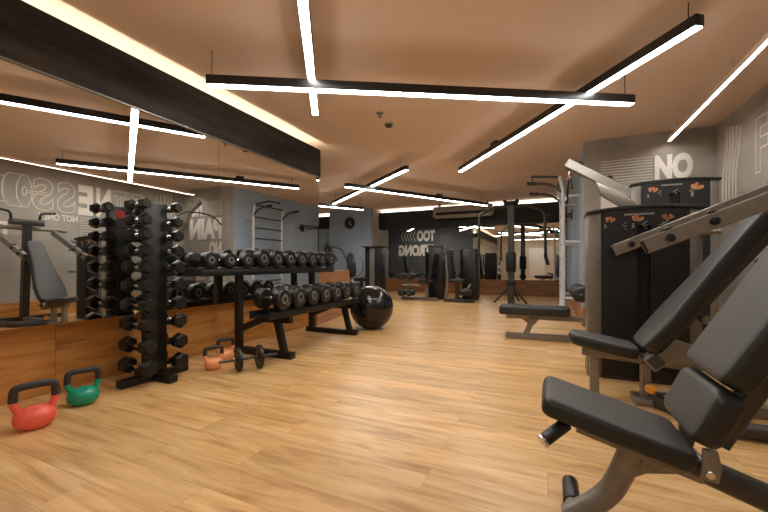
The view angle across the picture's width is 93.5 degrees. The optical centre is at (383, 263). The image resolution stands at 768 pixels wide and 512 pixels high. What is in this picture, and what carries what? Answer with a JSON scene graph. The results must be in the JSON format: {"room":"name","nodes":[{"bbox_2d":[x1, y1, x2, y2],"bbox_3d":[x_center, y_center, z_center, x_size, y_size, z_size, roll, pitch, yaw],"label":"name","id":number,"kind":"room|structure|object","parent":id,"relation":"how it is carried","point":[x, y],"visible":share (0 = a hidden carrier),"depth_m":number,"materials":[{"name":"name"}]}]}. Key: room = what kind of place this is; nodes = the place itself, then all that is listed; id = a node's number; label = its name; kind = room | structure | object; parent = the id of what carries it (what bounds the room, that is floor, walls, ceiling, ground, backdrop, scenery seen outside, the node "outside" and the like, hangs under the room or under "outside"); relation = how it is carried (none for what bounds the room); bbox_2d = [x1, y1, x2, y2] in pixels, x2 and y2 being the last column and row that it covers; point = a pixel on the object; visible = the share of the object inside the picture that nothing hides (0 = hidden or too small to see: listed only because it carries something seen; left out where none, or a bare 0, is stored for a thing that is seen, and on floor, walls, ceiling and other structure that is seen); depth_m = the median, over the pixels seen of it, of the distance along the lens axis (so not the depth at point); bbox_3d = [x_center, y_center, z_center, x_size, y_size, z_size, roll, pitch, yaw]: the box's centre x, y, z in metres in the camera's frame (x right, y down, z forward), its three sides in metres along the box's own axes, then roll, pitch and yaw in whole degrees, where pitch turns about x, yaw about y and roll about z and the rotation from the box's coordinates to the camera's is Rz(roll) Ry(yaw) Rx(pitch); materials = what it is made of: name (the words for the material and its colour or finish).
{"room":"gym","nodes":[
{"label":"gym","id":0,"kind":"room"},
{"bbox_2d":[315,270,348,325],"bbox_3d":[-0.951,0.560,6.652,0.118,0.880,1.624,0,0,13],"label":"wall","id":1,"kind":"structure","parent":0,"point":[337,275],"depth_m":6.45,"materials":[{"name":"brown wood"}]},
{"bbox_2d":[330,208,370,286],"bbox_3d":[-1.096,-0.481,13.412,1.720,2.962,0.720,0,0,24],"label":"wall","id":2,"kind":"structure","parent":0,"point":[352,240],"depth_m":13.05,"materials":[{"name":"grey paint"}]},
{"bbox_2d":[344,217,354,228],"bbox_3d":[-1.248,-1.480,13.053,0.420,0.420,0.058,0,0,24],"label":"wall clock","id":3,"kind":"object","parent":2,"relation":"attached to","point":[349,223],"visible":1,"depth_m":13.03,"materials":[{"name":"black plastic"}]},
{"bbox_2d":[371,208,380,245],"bbox_3d":[-0.285,-0.481,13.044,0.060,2.962,0.720,0,0,24],"label":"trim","id":4,"kind":"structure","parent":2,"relation":"attached to","point":[375,232],"depth_m":12.93,"materials":[{"name":"paint"}]},
{"bbox_2d":[0,291,767,511],"bbox_3d":[-1.258,1.050,5.732,11.372,0.100,15.400,0,0,24],"label":"floor","id":5,"kind":"structure","parent":0,"point":[432,408],"depth_m":2.09,"materials":[{"name":"brown wood"}]},
{"bbox_2d":[7,379,60,430],"bbox_3d":[-2.137,0.858,2.211,0.198,0.284,0.188,0,0,-15],"label":"kettlebell","id":6,"kind":"object","parent":5,"relation":"on","point":[38,415],"visible":1,"depth_m":2.17,"materials":[{"name":"red plastic"}]},
{"bbox_2d":[63,366,101,406],"bbox_3d":[-2.147,0.869,2.578,0.182,0.261,0.173,0,0,-15],"label":"kettlebell","id":7,"kind":"object","parent":5,"relation":"on","point":[84,395],"visible":1,"depth_m":2.54,"materials":[{"name":"green plastic"}]},
{"bbox_2d":[116,202,187,388],"bbox_3d":[-1.991,0.235,3.138,0.426,1.530,0.503,0,0,-15],"label":"tower","id":8,"kind":"object","parent":5,"relation":"on","point":[158,211],"visible":0.61,"depth_m":3.14,"materials":[{"name":"black metal"}]},
{"bbox_2d":[118,336,156,355],"bbox_3d":[-2.051,0.680,3.006,0.359,0.136,0.118,0,0,24],"label":"dumbbell","id":9,"kind":"object","parent":8,"relation":"on","point":[148,347],"visible":1,"depth_m":2.97,"materials":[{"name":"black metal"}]},
{"bbox_2d":[119,315,155,333],"bbox_3d":[-2.051,0.502,3.006,0.346,0.131,0.114,0,0,24],"label":"dumbbell","id":10,"kind":"object","parent":8,"relation":"on","point":[147,324],"visible":0.99,"depth_m":2.97,"materials":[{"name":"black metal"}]},
{"bbox_2d":[121,260,153,273],"bbox_3d":[-2.051,0.025,3.006,0.306,0.116,0.101,0,0,24],"label":"dumbbell","id":11,"kind":"object","parent":8,"relation":"on","point":[146,266],"visible":0.98,"depth_m":2.97,"materials":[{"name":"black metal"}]},
{"bbox_2d":[124,197,150,209],"bbox_3d":[-2.051,-0.502,3.006,0.253,0.096,0.083,0,0,24],"label":"dumbbell","id":12,"kind":"object","parent":8,"relation":"on","point":[144,202],"visible":0.97,"depth_m":2.98,"materials":[{"name":"black rubber"}]},
{"bbox_2d":[123,213,151,225],"bbox_3d":[-2.051,-0.370,3.006,0.266,0.101,0.088,0,0,24],"label":"dumbbell","id":13,"kind":"object","parent":8,"relation":"on","point":[144,218],"visible":0.98,"depth_m":2.98,"materials":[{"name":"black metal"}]},
{"bbox_2d":[118,356,157,377],"bbox_3d":[-2.051,0.855,3.006,0.372,0.141,0.122,0,0,24],"label":"dumbbell","id":14,"kind":"object","parent":8,"relation":"on","point":[147,368],"visible":1,"depth_m":2.97,"materials":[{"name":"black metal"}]},
{"bbox_2d":[120,297,155,313],"bbox_3d":[-2.051,0.344,3.006,0.332,0.126,0.109,0,0,24],"label":"dumbbell","id":15,"kind":"object","parent":8,"relation":"on","point":[128,304],"visible":0.98,"depth_m":2.97,"materials":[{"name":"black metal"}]},
{"bbox_2d":[121,278,154,292],"bbox_3d":[-2.051,0.179,3.006,0.319,0.121,0.105,0,0,24],"label":"dumbbell","id":16,"kind":"object","parent":8,"relation":"on","point":[146,285],"visible":0.99,"depth_m":2.97,"materials":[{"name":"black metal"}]},
{"bbox_2d":[122,243,153,256],"bbox_3d":[-2.051,-0.115,3.006,0.293,0.111,0.096,0,0,24],"label":"dumbbell","id":17,"kind":"object","parent":8,"relation":"on","point":[145,249],"visible":0.97,"depth_m":2.98,"materials":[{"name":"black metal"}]},
{"bbox_2d":[123,227,152,240],"bbox_3d":[-2.051,-0.247,3.006,0.279,0.106,0.092,0,0,24],"label":"dumbbell","id":18,"kind":"object","parent":8,"relation":"on","point":[146,233],"visible":0.98,"depth_m":2.98,"materials":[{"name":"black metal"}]},
{"bbox_2d":[167,202,181,212],"bbox_3d":[-1.935,-0.502,3.261,0.253,0.096,0.083,0,0,24],"label":"dumbbell","id":19,"kind":"object","parent":8,"relation":"on","point":[176,207],"visible":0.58,"depth_m":3.20,"materials":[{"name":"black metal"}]},
{"bbox_2d":[167,217,182,227],"bbox_3d":[-1.935,-0.370,3.261,0.266,0.101,0.088,0,0,24],"label":"dumbbell","id":20,"kind":"object","parent":8,"relation":"on","point":[176,222],"visible":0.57,"depth_m":3.20,"materials":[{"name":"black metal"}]},
{"bbox_2d":[167,245,183,256],"bbox_3d":[-1.935,-0.115,3.261,0.293,0.111,0.096,0,0,24],"label":"dumbbell","id":21,"kind":"object","parent":8,"relation":"on","point":[177,250],"visible":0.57,"depth_m":3.19,"materials":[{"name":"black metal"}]},
{"bbox_2d":[167,230,183,241],"bbox_3d":[-1.935,-0.247,3.261,0.279,0.106,0.092,0,0,24],"label":"dumbbell","id":22,"kind":"object","parent":8,"relation":"on","point":[176,236],"visible":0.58,"depth_m":3.20,"materials":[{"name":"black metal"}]},
{"bbox_2d":[167,260,184,272],"bbox_3d":[-1.935,0.025,3.261,0.306,0.116,0.101,0,0,24],"label":"dumbbell","id":23,"kind":"object","parent":8,"relation":"on","point":[177,266],"visible":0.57,"depth_m":3.19,"materials":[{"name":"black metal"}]},
{"bbox_2d":[167,296,185,309],"bbox_3d":[-1.935,0.344,3.261,0.332,0.126,0.109,0,0,24],"label":"dumbbell","id":24,"kind":"object","parent":8,"relation":"on","point":[178,302],"visible":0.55,"depth_m":3.18,"materials":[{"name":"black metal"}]},
{"bbox_2d":[167,277,185,290],"bbox_3d":[-1.935,0.179,3.261,0.319,0.121,0.105,0,0,24],"label":"dumbbell","id":25,"kind":"object","parent":8,"relation":"on","point":[178,283],"visible":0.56,"depth_m":3.18,"materials":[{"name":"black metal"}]},
{"bbox_2d":[167,313,186,327],"bbox_3d":[-1.935,0.502,3.261,0.346,0.131,0.114,0,0,24],"label":"dumbbell","id":26,"kind":"object","parent":8,"relation":"on","point":[178,320],"visible":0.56,"depth_m":3.18,"materials":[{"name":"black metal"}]},
{"bbox_2d":[167,333,187,348],"bbox_3d":[-1.935,0.680,3.261,0.359,0.136,0.118,0,0,24],"label":"dumbbell","id":27,"kind":"object","parent":8,"relation":"on","point":[179,340],"visible":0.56,"depth_m":3.17,"materials":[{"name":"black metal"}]},
{"bbox_2d":[167,352,188,367],"bbox_3d":[-1.935,0.855,3.261,0.372,0.141,0.122,0,0,24],"label":"dumbbell","id":28,"kind":"object","parent":8,"relation":"on","point":[179,360],"visible":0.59,"depth_m":3.17,"materials":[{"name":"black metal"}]},
{"bbox_2d":[203,345,223,369],"bbox_3d":[-1.624,0.888,3.438,0.154,0.225,0.150,0,0,1],"label":"kettlebell","id":29,"kind":"object","parent":5,"relation":"on","point":[212,363],"visible":0.99,"depth_m":3.40,"materials":[{"name":"orange plastic"}]},
{"bbox_2d":[216,337,234,359],"bbox_3d":[-1.645,0.882,3.756,0.156,0.235,0.162,0,0,6],"label":"kettlebell","id":30,"kind":"object","parent":5,"relation":"on","point":[228,353],"visible":0.82,"depth_m":3.72,"materials":[{"name":"orange plastic"}]},
{"bbox_2d":[219,344,276,371],"bbox_3d":[-1.276,0.888,3.415,0.530,0.224,0.224,0,0,-36],"label":"dumbbell","id":31,"kind":"object","parent":5,"relation":"on","point":[259,356],"visible":1,"depth_m":3.39,"materials":[{"name":"metal"}]},
{"bbox_2d":[184,267,358,359],"bbox_3d":[-1.112,0.522,4.513,0.885,0.955,2.380,0,0,24],"label":"dumbbell rack","id":32,"kind":"object","parent":5,"relation":"on","point":[269,315],"visible":0.91,"depth_m":4.07,"materials":[{"name":"black metal"}]},
{"bbox_2d":[184,252,217,267],"bbox_3d":[-1.847,-0.040,3.649,0.318,0.162,0.162,0,0,24],"label":"dumbbell","id":33,"kind":"object","parent":32,"relation":"on","point":[192,259],"visible":1,"depth_m":3.62,"materials":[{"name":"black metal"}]},
{"bbox_2d":[214,253,236,267],"bbox_3d":[-1.747,-0.040,3.871,0.318,0.162,0.162,0,0,24],"label":"dumbbell","id":34,"kind":"object","parent":32,"relation":"on","point":[227,260],"visible":0.61,"depth_m":3.79,"materials":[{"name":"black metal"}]},
{"bbox_2d":[233,253,253,267],"bbox_3d":[-1.646,-0.040,4.092,0.318,0.162,0.162,0,0,24],"label":"dumbbell","id":35,"kind":"object","parent":32,"relation":"on","point":[245,260],"visible":0.66,"depth_m":4.01,"materials":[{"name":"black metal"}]},
{"bbox_2d":[239,249,269,266],"bbox_3d":[-1.546,-0.068,4.313,0.318,0.218,0.218,0,0,24],"label":"dumbbell","id":36,"kind":"object","parent":32,"relation":"on","point":[261,257],"visible":0.66,"depth_m":4.23,"materials":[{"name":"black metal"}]},
{"bbox_2d":[184,267,333,276],"bbox_3d":[-1.397,0.085,4.642,0.260,0.080,2.380,0,0,24],"label":"shelf","id":37,"kind":"object","parent":32,"relation":"attached to","point":[202,272],"depth_m":4.11,"materials":[{"name":"black metal"}]},
{"bbox_2d":[253,288,291,309],"bbox_3d":[-1.147,0.357,3.716,0.341,0.218,0.218,0,0,24],"label":"dumbbell","id":38,"kind":"object","parent":32,"relation":"on","point":[263,298],"visible":1,"depth_m":3.67,"materials":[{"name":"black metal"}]},
{"bbox_2d":[269,250,283,266],"bbox_3d":[-1.445,-0.068,4.535,0.318,0.218,0.218,0,0,24],"label":"dumbbell","id":39,"kind":"object","parent":32,"relation":"on","point":[276,256],"visible":0.56,"depth_m":4.44,"materials":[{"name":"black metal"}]},
{"bbox_2d":[272,286,305,306],"bbox_3d":[-1.043,0.357,3.945,0.341,0.218,0.218,0,0,24],"label":"dumbbell","id":40,"kind":"object","parent":32,"relation":"on","point":[298,294],"visible":0.48,"depth_m":3.85,"materials":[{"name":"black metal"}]},
{"bbox_2d":[283,250,295,266],"bbox_3d":[-1.345,-0.068,4.756,0.318,0.218,0.218,0,0,24],"label":"dumbbell","id":41,"kind":"object","parent":32,"relation":"on","point":[289,256],"visible":0.46,"depth_m":4.66,"materials":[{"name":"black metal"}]},
{"bbox_2d":[282,251,306,266],"bbox_3d":[-1.244,-0.068,4.977,0.318,0.218,0.218,0,0,24],"label":"dumbbell","id":42,"kind":"object","parent":32,"relation":"on","point":[301,257],"visible":0.49,"depth_m":4.88,"materials":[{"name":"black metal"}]},
{"bbox_2d":[288,285,319,304],"bbox_3d":[-0.940,0.357,4.173,0.341,0.218,0.218,0,0,24],"label":"dumbbell","id":43,"kind":"object","parent":32,"relation":"on","point":[312,292],"visible":0.55,"depth_m":4.08,"materials":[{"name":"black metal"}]},
{"bbox_2d":[249,298,358,320],"bbox_3d":[-0.847,0.510,4.376,0.260,0.080,1.830,0,0,24],"label":"shelf","id":44,"kind":"object","parent":32,"relation":"attached to","point":[270,314],"depth_m":3.94,"materials":[{"name":"black metal"}]},
{"bbox_2d":[294,252,316,266],"bbox_3d":[-1.144,-0.068,5.198,0.318,0.218,0.218,0,0,24],"label":"dumbbell","id":45,"kind":"object","parent":32,"relation":"on","point":[311,256],"visible":0.5,"depth_m":5.11,"materials":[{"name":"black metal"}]},
{"bbox_2d":[305,252,326,266],"bbox_3d":[-1.044,-0.068,5.420,0.318,0.218,0.218,0,0,24],"label":"dumbbell","id":46,"kind":"object","parent":32,"relation":"on","point":[321,256],"visible":0.48,"depth_m":5.33,"materials":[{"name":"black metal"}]},
{"bbox_2d":[302,284,330,302],"bbox_3d":[-0.836,0.357,4.402,0.341,0.218,0.218,0,0,24],"label":"dumbbell","id":47,"kind":"object","parent":32,"relation":"on","point":[324,290],"visible":0.59,"depth_m":4.31,"materials":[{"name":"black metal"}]},
{"bbox_2d":[315,253,334,266],"bbox_3d":[-0.943,-0.068,5.641,0.318,0.218,0.218,0,0,24],"label":"dumbbell","id":48,"kind":"object","parent":32,"relation":"on","point":[330,262],"visible":0.41,"depth_m":5.55,"materials":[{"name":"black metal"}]},
{"bbox_2d":[314,283,341,300],"bbox_3d":[-0.732,0.357,4.630,0.341,0.218,0.218,0,0,24],"label":"dumbbell","id":49,"kind":"object","parent":32,"relation":"on","point":[336,290],"visible":0.53,"depth_m":4.54,"materials":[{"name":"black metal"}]},
{"bbox_2d":[325,282,351,298],"bbox_3d":[-0.628,0.357,4.859,0.341,0.218,0.218,0,0,24],"label":"dumbbell","id":50,"kind":"object","parent":32,"relation":"on","point":[346,287],"visible":0.5,"depth_m":4.77,"materials":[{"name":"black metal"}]},
{"bbox_2d":[335,281,360,296],"bbox_3d":[-0.525,0.357,5.088,0.341,0.218,0.218,0,0,24],"label":"dumbbell","id":51,"kind":"object","parent":32,"relation":"on","point":[355,286],"visible":0.52,"depth_m":5.00,"materials":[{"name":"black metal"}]},
{"bbox_2d":[324,242,346,267],"bbox_3d":[-1.555,0.149,11.577,0.900,1.702,0.660,0,0,24],"label":"machine","id":52,"kind":"object","parent":5,"relation":"on","point":[328,249],"visible":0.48,"depth_m":11.61,"materials":[{"name":"black plastic"}]},
{"bbox_2d":[347,253,364,287],"bbox_3d":[-0.727,0.330,10.982,0.900,1.340,0.600,0,0,24],"label":"machine","id":53,"kind":"object","parent":5,"relation":"on","point":[351,265],"visible":0.67,"depth_m":10.94,"materials":[{"name":"black plastic"}]},
{"bbox_2d":[350,285,392,328],"bbox_3d":[-0.192,0.665,5.578,0.674,0.670,0.673,0,0,24],"label":"exercise ball","id":54,"kind":"object","parent":5,"relation":"on","point":[374,309],"visible":0.92,"depth_m":5.33,"materials":[{"name":"plastic"}]},
{"bbox_2d":[362,246,387,289],"bbox_3d":[-0.257,0.250,10.275,0.620,1.500,0.460,0,0,24],"label":"tower","id":55,"kind":"object","parent":5,"relation":"on","point":[375,256],"visible":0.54,"depth_m":10.12,"materials":[{"name":"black metal"}]},
{"bbox_2d":[398,245,446,300],"bbox_3d":[1.076,0.230,10.175,1.150,1.540,1.020,0,0,24],"label":"machine","id":56,"kind":"object","parent":5,"relation":"on","point":[435,282],"visible":0.98,"depth_m":10.09,"materials":[{"name":"metal"}]},
{"bbox_2d":[444,249,479,302],"bbox_3d":[2.107,0.290,9.773,0.800,1.420,1.120,0,0,24],"label":"machine","id":57,"kind":"object","parent":5,"relation":"on","point":[470,290],"visible":0.97,"depth_m":9.80,"materials":[{"name":"metal"}]},
{"bbox_2d":[475,199,549,303],"bbox_3d":[3.271,-0.323,9.266,1.800,2.645,0.694,0,0,24],"label":"exercise machine","id":58,"kind":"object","parent":5,"relation":"on","point":[511,205],"depth_m":9.11,"materials":[{"name":"metal"}]},
{"bbox_2d":[499,158,721,341],"bbox_3d":[2.837,-0.218,4.736,2.452,2.435,1.349,0,0,24],"label":"machine","id":59,"kind":"object","parent":5,"relation":"on","point":[683,190],"visible":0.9,"depth_m":4.55,"materials":[{"name":"metal"}]},
{"bbox_2d":[648,187,657,191],"bbox_3d":[3.357,-0.927,4.502,0.101,0.069,0.002,0,0,24],"label":"picture","id":60,"kind":"object","parent":59,"relation":"attached to","point":[650,189],"depth_m":4.50},
{"bbox_2d":[691,182,703,188],"bbox_3d":[3.752,-0.936,4.322,0.127,0.085,0.002,0,0,24],"label":"picture","id":61,"kind":"object","parent":59,"relation":"attached to","point":[694,185],"depth_m":4.32},
{"bbox_2d":[537,247,767,511],"bbox_3d":[1.211,0.284,1.114,1.355,1.430,0.570,0,0,24],"label":"bench","id":62,"kind":"object","parent":5,"relation":"on","point":[732,348],"visible":1,"depth_m":1.16,"materials":[{"name":"leather"}]},
{"bbox_2d":[583,204,721,384],"bbox_3d":[2.262,0.250,3.130,0.907,1.500,0.357,0,0,24],"label":"exercise machine","id":63,"kind":"object","parent":5,"relation":"on","point":[622,291],"visible":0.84,"depth_m":3.08,"materials":[{"name":"metal"}]},
{"bbox_2d":[605,217,615,221],"bbox_3d":[1.966,-0.387,3.134,0.076,0.051,0.002,0,0,24],"label":"picture","id":64,"kind":"object","parent":63,"relation":"attached to","point":[607,219],"depth_m":3.13},
{"bbox_2d":[632,215,643,220],"bbox_3d":[2.146,-0.392,3.052,0.088,0.059,0.002,0,0,24],"label":"picture","id":65,"kind":"object","parent":63,"relation":"on","point":[634,217],"depth_m":3.05},
{"bbox_2d":[662,214,673,219],"bbox_3d":[2.333,-0.388,2.968,0.082,0.054,0.002,0,0,24],"label":"picture","id":66,"kind":"object","parent":63,"relation":"on","point":[664,216],"depth_m":2.97},
{"bbox_2d":[568,181,767,441],"bbox_3d":[2.160,0.027,2.479,1.595,1.954,1.220,0,0,24],"label":"machine","id":67,"kind":"object","parent":5,"relation":"on","point":[743,244],"visible":0.91,"depth_m":2.42,"materials":[{"name":"leather"}]},
{"bbox_2d":[647,354,665,369],"bbox_3d":[1.848,0.665,2.451,0.108,0.108,0.012,0,0,24],"label":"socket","id":68,"kind":"object","parent":67,"relation":"attached to","point":[654,361],"depth_m":2.45,"materials":[{"name":"metal"}]},
{"bbox_2d":[22,0,767,214],"bbox_3d":[-1.278,-2.012,5.686,11.772,0.100,15.700,0,0,24],"label":"ceiling","id":69,"kind":"structure","parent":0,"point":[555,45],"depth_m":3.57,"materials":[{"name":"paint"}]},
{"bbox_2d":[297,0,318,114],"bbox_3d":[-0.519,-1.845,2.267,0.075,0.233,3.895,0,0,-8],"label":"pendant lamp","id":70,"kind":"object","parent":69,"relation":"hanging from","point":[303,5],"visible":0.91,"depth_m":2.86,"materials":[{"name":"white plastic"}]},
{"bbox_2d":[319,203,363,209],"bbox_3d":[-1.550,-1.780,10.148,2.180,0.363,0.075,0,0,-31],"label":"pendant lamp","id":71,"kind":"object","parent":69,"relation":"hanging from","point":[320,204],"visible":0.53,"depth_m":10.30,"materials":[{"name":"white plastic"}]},
{"bbox_2d":[332,189,364,203],"bbox_3d":[-0.933,-1.812,9.382,0.075,0.235,2.325,0,0,-26],"label":"pendant lamp","id":72,"kind":"object","parent":69,"relation":"hanging from","point":[350,194],"depth_m":9.38,"materials":[{"name":"white plastic"}]},
{"bbox_2d":[366,165,408,185],"bbox_3d":[0.056,-1.755,7.392,0.075,0.123,1.891,0,0,-26],"label":"pendant lamp","id":73,"kind":"object","parent":69,"relation":"hanging from","point":[398,171],"depth_m":7.20,"materials":[{"name":"white plastic"}]},
{"bbox_2d":[384,122,393,127],"bbox_3d":[0.069,-1.937,5.064,0.130,0.050,0.130,0,0,24],"label":"smoke detector","id":74,"kind":"object","parent":69,"relation":"attached to","point":[387,125],"visible":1,"depth_m":5.03,"materials":[{"name":"plastic"}]},
{"bbox_2d":[344,183,487,205],"bbox_3d":[1.032,-1.796,8.893,4.476,0.333,0.075,0,0,-34],"label":"pendant lamp","id":75,"kind":"object","parent":69,"relation":"hanging from","point":[347,185],"visible":1,"depth_m":8.63,"materials":[{"name":"white plastic"}]},
{"bbox_2d":[206,50,634,105],"bbox_3d":[0.463,-1.796,3.502,4.184,0.333,0.075,0,0,-5],"label":"pendant lamp","id":76,"kind":"object","parent":69,"relation":"hanging from","point":[212,80],"visible":0.95,"depth_m":3.46,"materials":[{"name":"white"}]},
{"bbox_2d":[207,84,633,105],"bbox_3d":[0.463,-1.633,3.502,4.164,0.008,0.063,0,0,-5],"label":"diffuser","id":77,"kind":"object","parent":76,"relation":"attached to","point":[274,87],"depth_m":3.47,"materials":[{"name":"white plastic"}]},
{"bbox_2d":[433,201,493,218],"bbox_3d":[2.522,-1.721,11.546,1.850,0.483,0.427,0,0,24],"label":"air conditioner","id":78,"kind":"object","parent":69,"relation":"attached to","point":[472,210],"visible":0.96,"depth_m":11.37,"materials":[{"name":"plastic"}]},
{"bbox_2d":[436,210,487,215],"bbox_3d":[2.436,-1.615,11.357,1.650,0.090,0.012,0,0,24],"label":"outlet","id":79,"kind":"object","parent":78,"relation":"attached to","point":[442,212],"depth_m":11.38,"materials":[{"name":"grey metal"}]},
{"bbox_2d":[458,103,573,171],"bbox_3d":[1.740,-1.777,5.306,0.075,0.179,3.002,0,0,-12],"label":"pendant lamp","id":80,"kind":"object","parent":69,"relation":"hanging from","point":[557,108],"depth_m":4.86,"materials":[{"name":"white plastic"}]},
{"bbox_2d":[575,2,703,91],"bbox_3d":[2.181,-1.811,3.192,0.075,0.247,1.259,0,0,-12],"label":"pendant lamp","id":81,"kind":"object","parent":69,"relation":"hanging from","point":[692,24],"depth_m":2.99,"materials":[{"name":"white plastic"}]},
{"bbox_2d":[667,32,767,141],"bbox_3d":[2.877,-1.869,2.468,0.044,0.187,6.073,0,0,24],"label":"linear light","id":82,"kind":"object","parent":69,"relation":"hanging from","point":[763,42],"visible":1,"depth_m":3.56,"materials":[{"name":"paint"}]},
{"bbox_2d":[319,199,566,287],"bbox_3d":[1.114,-0.481,12.958,9.720,2.962,0.280,0,0,24],"label":"wall","id":83,"kind":"structure","parent":0,"point":[553,199],"depth_m":11.29,"materials":[{"name":"paint"}]},
{"bbox_2d":[319,229,329,267],"bbox_3d":[-2.554,-0.451,14.457,1.700,1.898,0.019,0,0,24],"label":"wall mirror","id":84,"kind":"object","parent":83,"relation":"attached to","point":[324,234],"visible":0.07,"depth_m":14.38,"materials":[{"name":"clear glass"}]},
{"bbox_2d":[319,216,329,228],"bbox_3d":[-2.587,-1.635,14.385,1.800,0.470,0.180,0,0,24],"label":"fascia alcove","id":85,"kind":"object","parent":83,"relation":"attached to","point":[324,221],"visible":0.21,"depth_m":14.17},
{"bbox_2d":[379,201,565,229],"bbox_3d":[2.640,-1.565,12.013,6.120,0.610,0.180,0,0,24],"label":"fascia","id":86,"kind":"object","parent":83,"relation":"attached to","point":[523,215],"visible":0.79,"depth_m":11.91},
{"bbox_2d":[381,222,565,280],"bbox_3d":[2.673,-0.381,12.085,6.100,1.758,0.019,0,0,24],"label":"wall mirror","id":87,"kind":"object","parent":83,"relation":"attached to","point":[407,250],"visible":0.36,"depth_m":11.78,"materials":[{"name":"clear glass"}]},
{"bbox_2d":[386,278,565,296],"bbox_3d":[2.671,0.750,12.081,6.120,0.500,0.030,0,0,24],"label":"wainscot","id":88,"kind":"structure","parent":83,"relation":"attached to","point":[541,288],"depth_m":11.59,"materials":[{"name":"brown wood"}]},
{"bbox_2d":[567,145,582,306],"bbox_3d":[4.497,-0.481,8.470,0.150,2.962,5.657,0,0,24],"label":"wall","id":89,"kind":"structure","parent":0,"point":[574,226],"depth_m":7.45,"materials":[{"name":"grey paint"}]},
{"bbox_2d":[527,176,580,305],"bbox_3d":[3.258,-0.306,6.977,0.873,2.632,1.178,0,0,24],"label":"wall bars","id":90,"kind":"object","parent":89,"relation":"attached to","point":[560,191],"visible":0.81,"depth_m":6.41,"materials":[{"name":"white metal"}]},
{"bbox_2d":[546,209,571,219],"bbox_3d":[4.164,-1.165,8.598,0.562,0.230,0.684,0,0,24],"label":"bar","id":91,"kind":"object","parent":89,"relation":"attached to","point":[566,214],"visible":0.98,"depth_m":8.40,"materials":[{"name":"black metal"}]},
{"bbox_2d":[566,288,583,326],"bbox_3d":[4.321,0.855,8.287,0.020,0.290,5.517,0,0,24],"label":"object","id":92,"kind":"structure","parent":89,"relation":"attached to","point":[577,308],"depth_m":6.91,"materials":[{"name":"brown wood"}]},
{"bbox_2d":[583,125,715,307],"bbox_3d":[3.981,-0.481,5.516,1.652,2.962,0.150,0,0,24],"label":"wall","id":93,"kind":"structure","parent":0,"point":[699,143],"depth_m":5.46,"materials":[{"name":"paint"}]},
{"bbox_2d":[601,153,692,208],"bbox_3d":[3.939,-0.598,5.450,1.150,2.055,0.004,0,0,24],"label":"wall decal","id":94,"kind":"object","parent":93,"relation":"attached to","point":[659,164],"depth_m":5.38},
{"bbox_2d":[716,83,767,309],"bbox_3d":[2.820,-0.481,0.776,0.150,2.962,9.743,0,0,24],"label":"wall","id":95,"kind":"structure","parent":0,"point":[745,115],"depth_m":4.38,"materials":[{"name":"paint"}]},
{"bbox_2d":[722,125,741,201],"bbox_3d":[4.503,-1.315,4.677,0.017,1.030,0.520,0,0,24],"label":"wall decal","id":96,"kind":"object","parent":95,"relation":"attached to","point":[737,125],"depth_m":4.70},
{"bbox_2d":[756,111,767,173],"bbox_3d":[3.716,-1.100,2.943,0.020,1.140,2.630,0,0,24],"label":"wall decal","id":97,"kind":"object","parent":95,"relation":"attached to","point":[767,111],"depth_m":4.00},
{"bbox_3d":[-2.845,-0.481,2.318,0.330,2.962,7.870,0,0,24],"label":"wall","id":98,"kind":"structure","parent":0,"visible":0},
{"bbox_2d":[0,58,218,330],"bbox_3d":[-2.265,-0.470,3.172,0.019,1.838,1.944,0,0,24],"label":"wall mirror","id":99,"kind":"object","parent":98,"relation":"attached to","point":[71,157],"visible":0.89,"depth_m":2.85,"materials":[{"name":"clear glass"}]},
{"bbox_2d":[0,300,307,405],"bbox_3d":[-2.823,0.725,2.308,0.020,0.550,7.870,0,0,24],"label":"wainscot","id":100,"kind":"structure","parent":98,"relation":"attached to","point":[27,354],"depth_m":3.03,"materials":[{"name":"brown wood"}]},
{"bbox_2d":[0,55,319,177],"bbox_3d":[-2.670,-1.395,2.238,0.016,0.012,7.870,0,0,24],"label":"trim","id":101,"kind":"structure","parent":98,"relation":"attached to","point":[1,57],"depth_m":3.16,"materials":[{"name":"brown metal"}]},
{"bbox_2d":[0,0,320,176],"bbox_3d":[-2.772,-1.623,2.301,0.247,0.443,7.900,0,0,24],"label":"beam","id":102,"kind":"structure","parent":98,"relation":"attached to","point":[30,36],"depth_m":3.18,"materials":[{"name":"wood"}]},
{"bbox_2d":[219,141,318,303],"bbox_3d":[-1.461,-0.470,4.945,0.019,1.838,1.941,0,0,24],"label":"wall mirror","id":103,"kind":"object","parent":98,"relation":"attached to","point":[264,203],"visible":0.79,"depth_m":4.66,"materials":[{"name":"clear glass"}]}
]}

